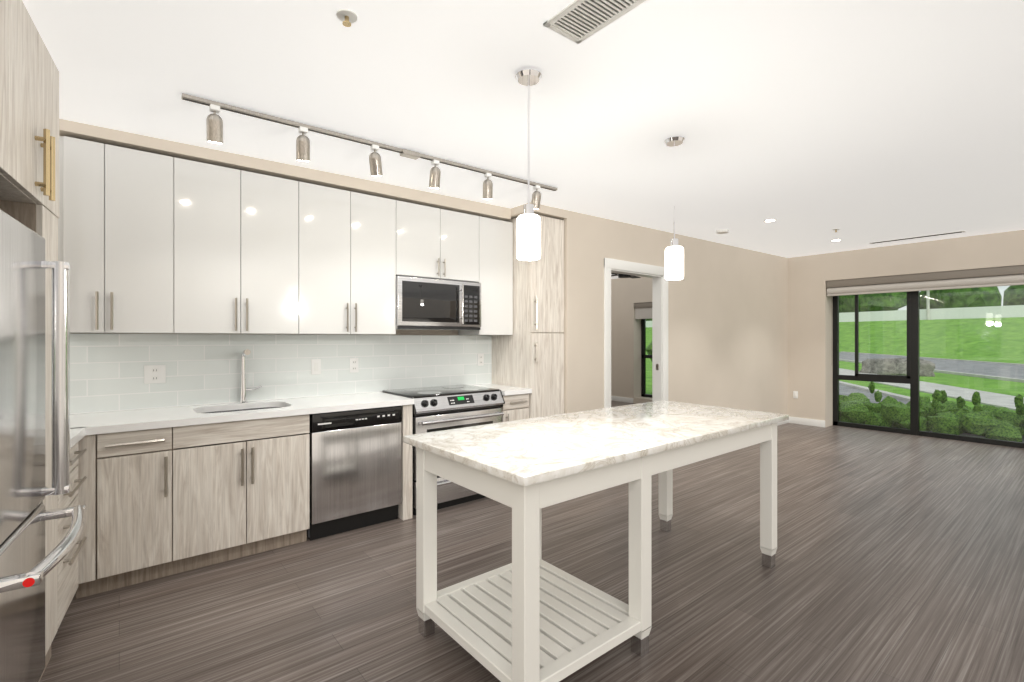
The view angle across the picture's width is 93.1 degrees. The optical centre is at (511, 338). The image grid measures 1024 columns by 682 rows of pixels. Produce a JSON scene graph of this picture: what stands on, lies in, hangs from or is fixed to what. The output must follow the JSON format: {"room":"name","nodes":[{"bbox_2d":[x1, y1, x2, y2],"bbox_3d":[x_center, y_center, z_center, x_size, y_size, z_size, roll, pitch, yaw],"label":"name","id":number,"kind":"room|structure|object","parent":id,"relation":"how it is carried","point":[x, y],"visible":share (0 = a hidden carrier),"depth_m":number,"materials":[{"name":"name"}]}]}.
{"room":"kitchen","nodes":[
{"label":"kitchen","id":0,"kind":"room"},
{"bbox_2d":[59,119,787,413],"bbox_3d":[0.560,0.005,5.195,9.510,2.740,0.750,0,0,-39],"label":"wall","id":1,"kind":"structure","parent":0,"point":[727,326],"depth_m":5.81,"materials":[{"name":"beige paint"}]},
{"bbox_2d":[58,136,105,332],"bbox_3d":[-2.504,-0.569,2.833,0.195,1.078,0.356,0,0,-39],"label":"upper cabinet","id":2,"kind":"object","parent":1,"relation":"attached to","point":[82,163],"depth_m":2.70,"materials":[{"name":"white laminate"}]},
{"bbox_2d":[106,144,177,333],"bbox_3d":[-2.302,-0.569,2.997,0.324,1.078,0.356,0,0,-39],"label":"upper cabinet","id":3,"kind":"object","parent":1,"relation":"attached to","point":[150,243],"depth_m":2.86,"materials":[{"name":"white"}]},
{"bbox_2d":[144,365,165,383],"bbox_3d":[-2.340,0.236,3.180,0.115,0.120,0.007,0,0,-39],"label":"electrical outlet plate","id":4,"kind":"object","parent":1,"relation":"attached to","point":[153,374],"depth_m":3.18,"materials":[{"name":"white plastic"}]},
{"bbox_2d":[178,158,301,333],"bbox_3d":[-1.895,-0.569,3.327,0.724,1.078,0.356,0,0,-39],"label":"upper cabinet","id":5,"kind":"object","parent":1,"relation":"attached to","point":[240,232],"depth_m":3.18,"materials":[{"name":"white"}]},
{"bbox_2d":[70,334,491,414],"bbox_3d":[-1.450,0.216,3.913,3.192,0.488,0.011,0,0,-39],"label":"backsplash","id":6,"kind":"structure","parent":1,"relation":"attached to","point":[106,372],"depth_m":3.56,"materials":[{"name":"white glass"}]},
{"bbox_2d":[311,359,320,374],"bbox_3d":[-1.544,0.225,3.825,0.075,0.120,0.007,0,0,-39],"label":"electrical outlet plate","id":7,"kind":"object","parent":1,"relation":"attached to","point":[315,363],"depth_m":3.82,"materials":[{"name":"white plastic"}]},
{"bbox_2d":[302,182,397,334],"bbox_3d":[-1.327,-0.569,3.786,0.737,1.078,0.356,0,0,-39],"label":"upper cabinet","id":8,"kind":"object","parent":1,"relation":"attached to","point":[350,239],"depth_m":3.64,"materials":[{"name":"white laminate"}]},
{"bbox_2d":[350,358,358,372],"bbox_3d":[-1.307,0.223,4.017,0.075,0.120,0.007,0,0,-39],"label":"electrical outlet plate","id":9,"kind":"object","parent":1,"relation":"attached to","point":[354,362],"depth_m":4.01,"materials":[{"name":"white plastic"}]},
{"bbox_2d":[398,201,481,283],"bbox_3d":[-0.724,-0.808,4.275,0.817,0.599,0.356,0,0,-39],"label":"upper cabinet","id":10,"kind":"object","parent":1,"relation":"attached to","point":[434,243],"depth_m":4.13,"materials":[{"name":"white laminate"}]},
{"bbox_2d":[396,276,480,329],"bbox_3d":[-0.699,-0.286,4.244,0.811,0.422,0.431,0,0,-39],"label":"microwave","id":11,"kind":"object","parent":10,"relation":"attached to","point":[428,304],"visible":0.94,"depth_m":4.08,"materials":[{"name":"silver metal"}]},
{"bbox_2d":[478,354,483,365],"bbox_3d":[-0.311,0.214,4.823,0.075,0.120,0.007,0,0,-39],"label":"electrical outlet plate","id":12,"kind":"object","parent":1,"relation":"attached to","point":[480,356],"depth_m":4.82,"materials":[{"name":"white plastic"}]},
{"bbox_2d":[458,217,512,334],"bbox_3d":[-0.255,-0.569,4.655,0.393,1.078,0.356,0,0,-39],"label":"upper cabinet","id":13,"kind":"object","parent":1,"relation":"attached to","point":[497,235],"depth_m":4.52,"materials":[{"name":"white"}]},
{"bbox_2d":[604,258,667,407],"bbox_3d":[1.359,0.270,5.436,1.146,2.210,0.152,0,0,-39],"label":"door frame","id":14,"kind":"structure","parent":1,"relation":"attached to","point":[656,274],"depth_m":5.68,"materials":[{"name":"white"}]},
{"bbox_2d":[777,420,788,425],"bbox_3d":[3.174,1.323,6.819,3.405,0.105,0.017,0,0,-39],"label":"baseboard","id":15,"kind":"structure","parent":1,"relation":"attached to","point":[787,421],"depth_m":7.75,"materials":[{"name":"white wood"}]},
{"bbox_2d":[22,0,1023,278],"bbox_3d":[1.427,-1.325,4.372,10.020,0.294,10.400,0,0,-39],"label":"ceiling","id":16,"kind":"structure","parent":0,"point":[810,126],"depth_m":2.47,"materials":[{"name":"white paint"}]},
{"bbox_2d":[336,9,356,26],"bbox_3d":[-0.615,-1.186,1.805,0.076,0.035,0.076,0,0,45],"label":"sprinkler","id":17,"kind":"object","parent":16,"relation":"attached to","point":[347,17],"depth_m":1.80,"materials":[{"name":"white metal"}]},
{"bbox_2d":[181,93,556,208],"bbox_3d":[-0.640,-1.111,3.188,2.544,0.234,0.108,0,0,-39],"label":"track light","id":18,"kind":"object","parent":16,"relation":"attached to","point":[214,127],"visible":1,"depth_m":2.90,"materials":[{"name":"silver metal"}]},
{"bbox_2d":[515,67,541,260],"bbox_3d":[0.076,-0.788,2.225,0.124,0.851,0.124,0,0,-39],"label":"pendant light","id":19,"kind":"object","parent":16,"relation":"hanging from","point":[528,235],"visible":1,"depth_m":2.19,"materials":[{"name":"white glass"}]},
{"bbox_2d":[543,0,646,43],"bbox_3d":[0.424,-1.206,1.643,0.197,0.012,0.727,0,0,-39],"label":"ceiling vent","id":20,"kind":"object","parent":16,"relation":"in","point":[578,21],"visible":1,"depth_m":1.82,"materials":[{"name":"white metal"}]},
{"bbox_2d":[611,273,640,278],"bbox_3d":[1.726,-1.109,7.554,1.222,0.332,1.175,0,0,-39],"label":"ceiling fan","id":21,"kind":"object","parent":16,"relation":"hanging from","point":[624,276],"visible":0.27,"depth_m":7.52,"materials":[{"name":"black"}]},
{"bbox_2d":[664,135,684,279],"bbox_3d":[0.999,-0.796,2.986,0.124,0.867,0.124,0,0,-39],"label":"pendant light","id":22,"kind":"object","parent":16,"relation":"hanging from","point":[674,260],"visible":1,"depth_m":2.94,"materials":[{"name":"white glass"}]},
{"bbox_2d":[716,229,728,233],"bbox_3d":[2.469,-1.252,5.689,0.139,0.032,0.139,0,0,6],"label":"detector","id":23,"kind":"object","parent":16,"relation":"attached to","point":[721,231],"depth_m":5.65,"materials":[{"name":"white plastic"}]},
{"bbox_2d":[764,219,776,221],"bbox_3d":[2.768,-1.263,5.203,0.123,0.007,0.123,0,0,6],"label":"recessed light","id":24,"kind":"object","parent":16,"relation":"in","point":[769,220],"depth_m":5.19,"materials":[{"name":"white"}]},
{"bbox_2d":[870,231,964,243],"bbox_3d":[5.194,-1.296,6.256,0.100,0.008,0.961,0,0,-39],"label":"ceiling vent","id":25,"kind":"object","parent":16,"relation":"in","point":[917,237],"visible":1,"depth_m":6.22,"materials":[{"name":"white metal"}]},
{"bbox_2d":[40,401,1023,681],"bbox_3d":[1.427,1.425,4.372,10.020,0.100,10.400,0,0,-39],"label":"floor","id":26,"kind":"structure","parent":0,"point":[898,557],"depth_m":2.69,"materials":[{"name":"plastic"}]},
{"bbox_2d":[0,0,58,681],"bbox_3d":[-1.934,0.101,1.516,0.662,2.548,1.100,0,0,-33],"label":"tall cabinet","id":27,"kind":"object","parent":26,"relation":"on","point":[29,134],"visible":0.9,"depth_m":1.83,"materials":[{"name":"laminate"}]},
{"bbox_2d":[0,209,86,681],"bbox_3d":[-1.846,0.490,1.427,0.872,1.770,0.767,0,0,-33],"label":"fridge","id":28,"kind":"object","parent":26,"relation":"on","point":[27,566],"visible":1,"depth_m":1.68,"materials":[{"name":"grey metal"}]},
{"bbox_2d":[58,442,86,627],"bbox_3d":[-2.337,0.939,2.136,0.660,0.872,0.438,0,0,-33],"label":"base cabinet","id":29,"kind":"object","parent":26,"relation":"on","point":[67,576],"visible":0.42,"depth_m":2.26,"materials":[{"name":"laminate"}]},
{"bbox_2d":[76,426,179,598],"bbox_3d":[-2.272,0.939,2.867,0.431,0.872,0.595,0,0,-39],"label":"base cabinet","id":30,"kind":"object","parent":26,"relation":"on","point":[161,502],"depth_m":2.64,"materials":[{"name":"laminate"}]},
{"bbox_2d":[70,424,97,448],"bbox_3d":[-2.387,0.481,2.061,0.900,0.040,0.450,0,0,-39],"label":"countertop","id":31,"kind":"structure","parent":30,"relation":"on","point":[82,426],"depth_m":2.48,"materials":[{"name":"white stone"}]},
{"bbox_2d":[70,392,413,446],"bbox_3d":[-2.019,0.568,3.053,2.780,0.214,0.627,0,0,-39],"label":"countertop","id":32,"kind":"structure","parent":30,"relation":"on","point":[155,418],"depth_m":3.09,"materials":[{"name":"white stone"}]},
{"bbox_2d":[239,349,261,402],"bbox_3d":[-1.834,0.269,3.432,0.147,0.385,0.224,0,0,-39],"label":"faucet","id":33,"kind":"object","parent":32,"relation":"on","point":[243,397],"visible":0.96,"depth_m":3.46,"materials":[{"name":"silver metal"}]},
{"bbox_2d":[307,406,401,540],"bbox_3d":[-1.265,0.941,3.674,0.662,0.868,0.598,0,0,-39],"label":"dishwasher","id":34,"kind":"object","parent":26,"relation":"on","point":[355,469],"visible":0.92,"depth_m":3.43,"materials":[{"name":"grey metal"}]},
{"bbox_2d":[382,384,504,514],"bbox_3d":[-0.582,0.911,4.183,0.864,0.928,0.671,0,0,-39],"label":"range","id":35,"kind":"object","parent":26,"relation":"on","point":[438,408],"visible":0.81,"depth_m":3.94,"materials":[{"name":"grey metal"}]},
{"bbox_2d":[501,393,528,421],"bbox_3d":[-0.149,0.939,4.587,0.307,0.872,0.595,0,0,-39],"label":"base cabinet","id":36,"kind":"object","parent":26,"relation":"on","point":[515,407],"depth_m":4.35,"materials":[{"name":"laminate"}]},
{"bbox_2d":[472,384,531,395],"bbox_3d":[-0.137,0.481,4.577,0.313,0.040,0.627,0,0,-39],"label":"countertop","id":37,"kind":"structure","parent":36,"relation":"on","point":[506,390],"depth_m":4.42,"materials":[{"name":"white stone"}]},
{"bbox_2d":[492,215,563,417],"bbox_3d":[0.163,0.114,4.800,0.426,2.522,0.656,0,0,-39],"label":"pantry","id":38,"kind":"object","parent":26,"relation":"on","point":[529,353],"visible":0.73,"depth_m":4.58,"materials":[{"name":"laminate"}]},
{"bbox_2d":[416,424,776,681],"bbox_3d":[0.575,0.932,2.595,2.002,0.884,0.782,0,0,-39],"label":"kitchen island","id":39,"kind":"object","parent":26,"relation":"on","point":[528,614],"depth_m":2.10,"materials":[{"name":"wood"}]},
{"bbox_2d":[403,400,788,487],"bbox_3d":[0.575,0.474,2.595,2.090,0.032,0.880,0,0,-39],"label":"island countertop","id":40,"kind":"structure","parent":39,"relation":"on","point":[527,453],"depth_m":2.24,"materials":[{"name":"white stone"}]},
{"bbox_2d":[611,230,1023,426],"bbox_3d":[5.161,0.005,7.396,0.410,2.740,10.400,0,0,-39],"label":"wall","id":41,"kind":"structure","parent":0,"point":[810,341],"depth_m":7.59,"materials":[{"name":"beige paint"}]},
{"bbox_2d":[611,396,632,402],"bbox_3d":[2.185,1.323,10.733,0.014,0.105,1.208,0,0,-39],"label":"baseboard","id":42,"kind":"structure","parent":41,"relation":"attached to","point":[613,398],"depth_m":10.47,"materials":[{"name":"white wood"}]},
{"bbox_2d":[634,302,651,397],"bbox_3d":[3.179,0.255,9.787,0.320,2.000,1.510,0,0,-39],"label":"bedroom window","id":43,"kind":"structure","parent":41,"relation":"in","point":[643,312],"depth_m":10.38,"materials":[{"name":"brown metal"}]},
{"bbox_2d":[793,391,797,398],"bbox_3d":[4.562,0.908,7.802,0.008,0.116,0.070,0,0,-39],"label":"electrical outlet plate","id":44,"kind":"object","parent":41,"relation":"attached to","point":[795,393],"depth_m":7.80,"materials":[{"name":"white plastic"}]},
{"bbox_2d":[789,416,824,426],"bbox_3d":[4.665,1.323,7.671,0.014,0.105,0.508,0,0,-39],"label":"baseboard","id":45,"kind":"structure","parent":41,"relation":"attached to","point":[806,421],"depth_m":7.66,"materials":[{"name":"white wood"}]},
{"bbox_2d":[826,265,1023,295],"bbox_3d":[5.948,-0.229,6.214,0.127,1.308,3.352,0,0,-39],"label":"window blind","id":46,"kind":"object","parent":41,"relation":"attached to","point":[991,277],"visible":0.98,"depth_m":6.51,"materials":[{"name":"brown fabric"}]},
{"bbox_2d":[833,285,1023,447],"bbox_3d":[6.148,0.245,6.375,0.080,2.260,3.370,0,0,-39],"label":"window","id":47,"kind":"structure","parent":41,"relation":"in","point":[912,378],"depth_m":6.89,"materials":[{"name":"clear glass"}]},
{"label":"outside","id":48,"kind":"structure","parent":0,"visible":0},
{"bbox_2d":[646,317,1023,442],"bbox_3d":[24.551,-0.540,45.599,215.460,4.170,326.683,0,0,-27],"label":"ground","id":49,"kind":"structure","parent":48,"point":[929,353],"depth_m":40.01,"materials":[{"name":"green plant"}]},
{"bbox_2d":[646,342,1023,441],"bbox_3d":[6.136,0.337,9.460,2.570,2.429,8.623,0,0,-31],"label":"bushes","id":50,"kind":"object","parent":49,"relation":"on","point":[939,428],"depth_m":7.41,"materials":[{"name":"green plant"}]},
{"bbox_2d":[859,358,934,376],"bbox_3d":[15.758,1.309,19.882,1.296,1.050,2.465,0,0,-39],"label":"rock","id":51,"kind":"object","parent":49,"relation":"on","point":[889,365],"depth_m":19.59,"materials":[{"name":"grey stone"}]},
{"bbox_2d":[646,285,1023,326],"bbox_3d":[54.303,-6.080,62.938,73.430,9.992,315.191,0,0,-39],"label":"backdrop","id":52,"kind":"structure","parent":48,"point":[927,309],"depth_m":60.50,"materials":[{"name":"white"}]}
]}

